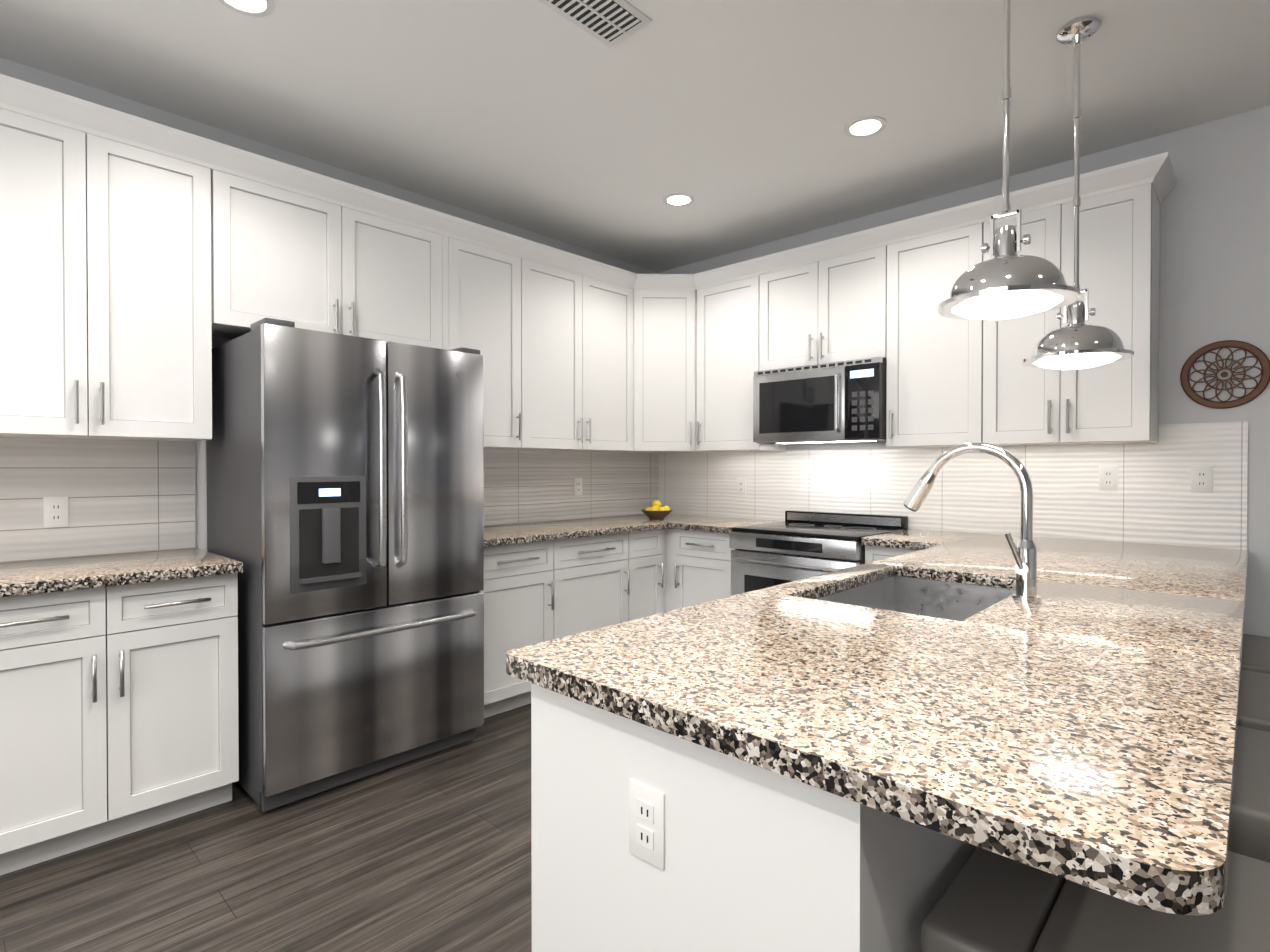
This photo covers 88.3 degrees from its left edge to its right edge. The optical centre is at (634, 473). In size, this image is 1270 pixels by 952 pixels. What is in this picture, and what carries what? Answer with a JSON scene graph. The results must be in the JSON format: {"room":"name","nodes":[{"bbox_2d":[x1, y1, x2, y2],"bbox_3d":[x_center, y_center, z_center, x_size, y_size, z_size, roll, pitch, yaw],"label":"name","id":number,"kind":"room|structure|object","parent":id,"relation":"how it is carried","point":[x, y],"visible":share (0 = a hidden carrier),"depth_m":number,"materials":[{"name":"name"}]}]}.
{"room":"kitchen","nodes":[
{"label":"kitchen","id":0,"kind":"room"},
{"bbox_2d":[0,703,531,951],"bbox_3d":[-0.038,1.282,-0.004,6.840,0.050,7.840,0,1,43],"label":"floor","id":1,"kind":"structure","parent":0,"point":[430,852],"depth_m":2.02,"materials":[{"name":"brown wood"}]},
{"bbox_2d":[0,573,238,875],"bbox_3d":[-1.962,0.798,2.319,0.604,0.876,0.825,0,1,43],"label":"base cabinet","id":2,"kind":"object","parent":1,"relation":"on","point":[118,711],"depth_m":2.15,"materials":[{"name":"white wood"}]},
{"bbox_2d":[0,548,242,597],"bbox_3d":[-2.186,0.343,2.038,0.636,0.038,1.545,0,1,43],"label":"countertop","id":3,"kind":"structure","parent":2,"relation":"on","point":[21,578],"depth_m":2.23,"materials":[{"name":"stone"}]},
{"bbox_2d":[207,318,483,811],"bbox_3d":[-1.245,0.335,2.879,0.810,1.792,0.910,0,1,43],"label":"refrigerator","id":4,"kind":"object","parent":1,"relation":"on","point":[345,500],"visible":1,"depth_m":2.56,"materials":[{"name":"grey metal"}]},
{"bbox_2d":[480,539,567,717],"bbox_3d":[-0.804,0.787,3.543,0.604,0.876,0.565,0,1,43],"label":"base cabinet","id":5,"kind":"object","parent":1,"relation":"on","point":[525,591],"depth_m":3.34,"materials":[{"name":"white wood"}]},
{"bbox_2d":[568,532,639,635],"bbox_3d":[-0.454,0.783,3.912,0.604,0.876,0.698,0,1,43],"label":"base cabinet","id":6,"kind":"object","parent":1,"relation":"on","point":[604,570],"depth_m":3.76,"materials":[{"name":"white wood"}]},
{"bbox_2d":[484,514,783,547],"bbox_3d":[-0.107,0.327,3.880,1.123,0.038,2.040,0,1,43],"label":"countertop","id":7,"kind":"structure","parent":6,"relation":"on","point":[509,534],"depth_m":3.91,"materials":[{"name":"stone"}]},
{"bbox_2d":[641,500,671,519],"bbox_3d":[0.145,0.240,4.398,0.216,0.126,0.216,0,1,43],"label":"bowl","id":8,"kind":"object","parent":7,"relation":"on","point":[656,511],"visible":1,"depth_m":4.34,"materials":[{"name":"brown wood"}]},
{"bbox_2d":[640,529,663,617],"bbox_3d":[-0.172,0.781,4.210,0.604,0.876,0.367,0,1,43],"label":"base cabinet","id":9,"kind":"object","parent":1,"relation":"on","point":[651,542],"depth_m":4.07,"materials":[{"name":"white wood"}]},
{"bbox_2d":[668,529,733,610],"bbox_3d":[0.595,0.781,4.209,0.550,0.876,0.604,0,1,43],"label":"base cabinet","id":10,"kind":"object","parent":1,"relation":"on","point":[699,563],"depth_m":4.00,"materials":[{"name":"white wood"}]},
{"bbox_2d":[531,577,1014,951],"bbox_3d":[1.052,0.800,2.100,0.678,0.876,3.015,0,1,43],"label":"base cabinet","id":11,"kind":"object","parent":1,"relation":"on","point":[645,838],"visible":0.23,"depth_m":0.95,"materials":[{"name":"white"}]},
{"bbox_2d":[506,529,1248,915],"bbox_3d":[1.016,0.343,2.114,1.395,0.038,3.038,0,1,43],"label":"countertop","id":12,"kind":"structure","parent":11,"relation":"on","point":[1078,723],"depth_m":1.00,"materials":[{"name":"stone"}]},
{"bbox_2d":[816,576,1015,620],"bbox_3d":[0.823,0.469,1.886,0.464,0.208,0.764,0,1,43],"label":"undermount sink","id":13,"kind":"object","parent":12,"relation":"in","point":[945,600],"visible":0.06,"depth_m":2.20,"materials":[{"name":"silver metal"}]},
{"bbox_2d":[904,442,1040,601],"bbox_3d":[0.907,0.120,1.794,0.349,0.414,0.098,0,1,43],"label":"gooseneck faucet","id":14,"kind":"object","parent":12,"relation":"on","point":[1024,551],"visible":1,"depth_m":1.70,"materials":[{"name":"silver metal"}]},
{"bbox_2d":[729,510,907,595],"bbox_3d":[1.025,0.731,3.702,0.756,0.985,0.718,0,1,43],"label":"range","id":15,"kind":"object","parent":1,"relation":"on","point":[796,545],"visible":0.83,"depth_m":3.57,"materials":[{"name":"grey metal"}]},
{"bbox_2d":[865,545,918,563],"bbox_3d":[1.501,0.789,3.351,0.405,0.876,0.604,0,1,43],"label":"base cabinet","id":16,"kind":"object","parent":1,"relation":"on","point":[872,553],"depth_m":3.21,"materials":[{"name":"white wood"}]},
{"bbox_2d":[921,847,1269,951],"bbox_3d":[0.687,0.916,0.903,0.400,0.665,0.504,0,1,43],"label":"bar stool","id":17,"kind":"object","parent":1,"relation":"on","point":[988,901],"visible":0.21,"depth_m":0.86,"materials":[{"name":"grey leather"}]},
{"bbox_2d":[1229,726,1269,862],"bbox_3d":[1.155,0.912,1.397,0.400,0.665,0.504,0,1,43],"label":"bar stool","id":18,"kind":"object","parent":1,"relation":"on","point":[1250,826],"depth_m":1.18,"materials":[{"name":"grey leather"}]},
{"bbox_2d":[1237,670,1269,731],"bbox_3d":[1.550,0.908,1.815,0.400,0.665,0.504,0,1,43],"label":"bar stool","id":19,"kind":"object","parent":1,"relation":"on","point":[1254,704],"depth_m":1.66,"materials":[{"name":"grey leather"}]},
{"bbox_2d":[1241,634,1269,673],"bbox_3d":[1.945,0.904,2.232,0.400,0.665,0.504,0,1,43],"label":"bar stool","id":20,"kind":"object","parent":1,"relation":"on","point":[1255,653],"depth_m":2.08,"materials":[{"name":"grey leather"}]},
{"bbox_2d":[0,57,657,562],"bbox_3d":[-2.432,-0.139,2.332,0.132,2.850,7.720,0,1,43],"label":"wall","id":21,"kind":"structure","parent":0,"point":[128,496],"depth_m":2.74,"materials":[{"name":"tile"}]},
{"bbox_2d":[43,496,68,527],"bbox_3d":[-2.196,0.144,2.483,0.007,0.116,0.072,0,1,43],"label":"outlet","id":22,"kind":"object","parent":21,"relation":"attached to","point":[55,511],"depth_m":2.48,"materials":[{"name":"white plastic"}]},
{"bbox_2d":[0,74,235,441],"bbox_3d":[-2.047,-0.712,2.419,0.324,1.154,0.887,0,1,43],"label":"upper cabinet","id":23,"kind":"object","parent":21,"relation":"attached to","point":[142,262],"depth_m":2.33,"materials":[{"name":"white wood"}]},
{"bbox_2d":[208,142,439,348],"bbox_3d":[-1.438,-0.948,3.060,0.324,0.694,1.005,0,1,43],"label":"upper cabinet","id":24,"kind":"object","parent":21,"relation":"attached to","point":[316,252],"depth_m":2.87,"materials":[{"name":"white wood"}]},
{"bbox_2d":[440,214,511,449],"bbox_3d":[-0.902,-0.723,3.629,0.324,1.154,0.554,0,1,43],"label":"upper cabinet","id":25,"kind":"object","parent":21,"relation":"attached to","point":[476,261],"depth_m":3.50,"materials":[{"name":"white wood"}]},
{"bbox_2d":[512,235,631,452],"bbox_3d":[-0.427,-0.727,4.099,0.369,1.154,1.027,0,1,43],"label":"upper cabinet","id":26,"kind":"object","parent":21,"relation":"attached to","point":[572,313],"depth_m":3.94,"materials":[{"name":"white wood"}]},
{"bbox_2d":[574,478,581,495],"bbox_3d":[-0.381,0.087,4.400,0.007,0.116,0.072,0,1,43],"label":"outlet","id":27,"kind":"object","parent":21,"relation":"attached to","point":[577,481],"depth_m":4.39,"materials":[{"name":"white plastic"}]},
{"bbox_2d":[632,272,699,452],"bbox_3d":[0.196,-0.731,4.526,0.685,1.154,0.672,0,1,43],"label":"upper cabinet","id":28,"kind":"object","parent":21,"relation":"attached to","point":[665,307],"depth_m":4.34,"materials":[{"name":"white wood"}]},
{"bbox_2d":[0,0,1269,272],"bbox_3d":[-0.038,-1.518,-0.030,6.840,0.050,7.840,0,1,43],"label":"ceiling","id":29,"kind":"structure","parent":0,"point":[734,118],"depth_m":2.59,"materials":[{"name":"white paint"}]},
{"bbox_2d":[218,0,274,16],"bbox_3d":[-1.241,-1.509,2.074,0.175,0.006,0.175,0,1,-2],"label":"recessed light","id":30,"kind":"object","parent":29,"relation":"in","point":[255,8],"depth_m":2.11,"materials":[{"name":"white plastic"}]},
{"bbox_2d":[538,0,651,46],"bbox_3d":[-0.139,-1.506,2.118,0.200,0.012,0.360,0,1,43],"label":"ceiling vent","id":31,"kind":"object","parent":29,"relation":"in","point":[609,23],"visible":1,"depth_m":2.15,"materials":[{"name":"white metal"}]},
{"bbox_2d":[663,193,694,206],"bbox_3d":[0.244,-1.523,3.642,0.175,0.006,0.175,0,1,-2],"label":"recessed light","id":32,"kind":"object","parent":29,"relation":"in","point":[676,199],"depth_m":3.63,"materials":[{"name":"white plastic"}]},
{"bbox_2d":[844,116,886,137],"bbox_3d":[1.008,-1.516,2.864,0.175,0.006,0.175,0,1,-2],"label":"recessed light","id":33,"kind":"object","parent":29,"relation":"in","point":[866,126],"depth_m":2.86,"materials":[{"name":"white plastic"}]},
{"bbox_2d":[937,0,1079,319],"bbox_3d":[0.949,-0.957,1.672,0.318,1.103,0.318,0,1,43],"label":"pendant lamp","id":34,"kind":"object","parent":29,"relation":"hanging from","point":[1006,282],"visible":1,"depth_m":1.63,"materials":[{"name":"silver metal"}]},
{"bbox_2d":[1022,17,1133,369],"bbox_3d":[1.506,-0.938,2.232,0.318,1.151,0.318,0,1,43],"label":"pendant lamp","id":35,"kind":"object","parent":29,"relation":"hanging from","point":[1076,342],"visible":1,"depth_m":2.20,"materials":[{"name":"silver metal"}]},
{"bbox_2d":[658,106,1269,636],"bbox_3d":[2.655,-0.143,2.741,6.722,2.850,0.132,0,1,43],"label":"wall","id":36,"kind":"structure","parent":0,"point":[1153,499],"depth_m":2.94,"materials":[{"name":"tile"}]},
{"bbox_2d":[737,478,745,494],"bbox_3d":[0.727,0.086,4.472,0.072,0.116,0.007,0,1,43],"label":"outlet","id":37,"kind":"object","parent":36,"relation":"attached to","point":[741,482],"depth_m":4.47,"materials":[{"name":"white plastic"}]},
{"bbox_2d":[700,255,785,451],"bbox_3d":[0.679,-0.729,4.277,0.607,1.154,0.369,0,1,43],"label":"upper cabinet","id":38,"kind":"object","parent":36,"relation":"attached to","point":[733,297],"depth_m":4.15,"materials":[{"name":"white wood"}]},
{"bbox_2d":[768,226,887,369],"bbox_3d":[1.156,-0.963,3.855,0.784,0.679,0.324,0,1,43],"label":"upper cabinet","id":39,"kind":"object","parent":36,"relation":"attached to","point":[828,301],"depth_m":3.69,"materials":[{"name":"white wood"}]},
{"bbox_2d":[753,357,886,444],"bbox_3d":[1.115,-0.401,3.817,0.776,0.434,0.441,0,1,43],"label":"over-the-range microwave","id":40,"kind":"object","parent":39,"relation":"attached to","point":[835,402],"visible":0.98,"depth_m":3.65,"materials":[{"name":"grey metal"}]},
{"bbox_2d":[886,195,999,447],"bbox_3d":[1.612,-0.721,3.426,0.591,1.154,0.324,0,1,43],"label":"upper cabinet","id":41,"kind":"object","parent":36,"relation":"attached to","point":[943,386],"depth_m":3.29,"materials":[{"name":"white wood"}]},
{"bbox_2d":[1000,155,1163,445],"bbox_3d":[1.991,-0.718,3.066,0.700,1.154,0.324,0,1,43],"label":"upper cabinet","id":42,"kind":"object","parent":36,"relation":"attached to","point":[1116,402],"depth_m":2.85,"materials":[{"name":"white wood"}]},
{"bbox_2d":[1099,466,1117,490],"bbox_3d":[2.215,0.019,3.063,0.072,0.116,0.007,0,1,43],"label":"outlet","id":43,"kind":"object","parent":36,"relation":"attached to","point":[1108,475],"depth_m":3.06,"materials":[{"name":"white plastic"}]},
{"bbox_2d":[1191,465,1212,491],"bbox_3d":[2.455,0.021,2.836,0.072,0.116,0.007,0,1,43],"label":"outlet","id":44,"kind":"object","parent":36,"relation":"attached to","point":[1201,478],"depth_m":2.83,"materials":[{"name":"white plastic"}]},
{"bbox_2d":[1180,340,1269,408],"bbox_3d":[2.509,-0.423,2.787,0.290,0.290,0.021,0,1,43],"label":"medallion","id":45,"kind":"object","parent":36,"relation":"attached to","point":[1261,357],"visible":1,"depth_m":2.78,"materials":[{"name":"brown metal"}]}
]}

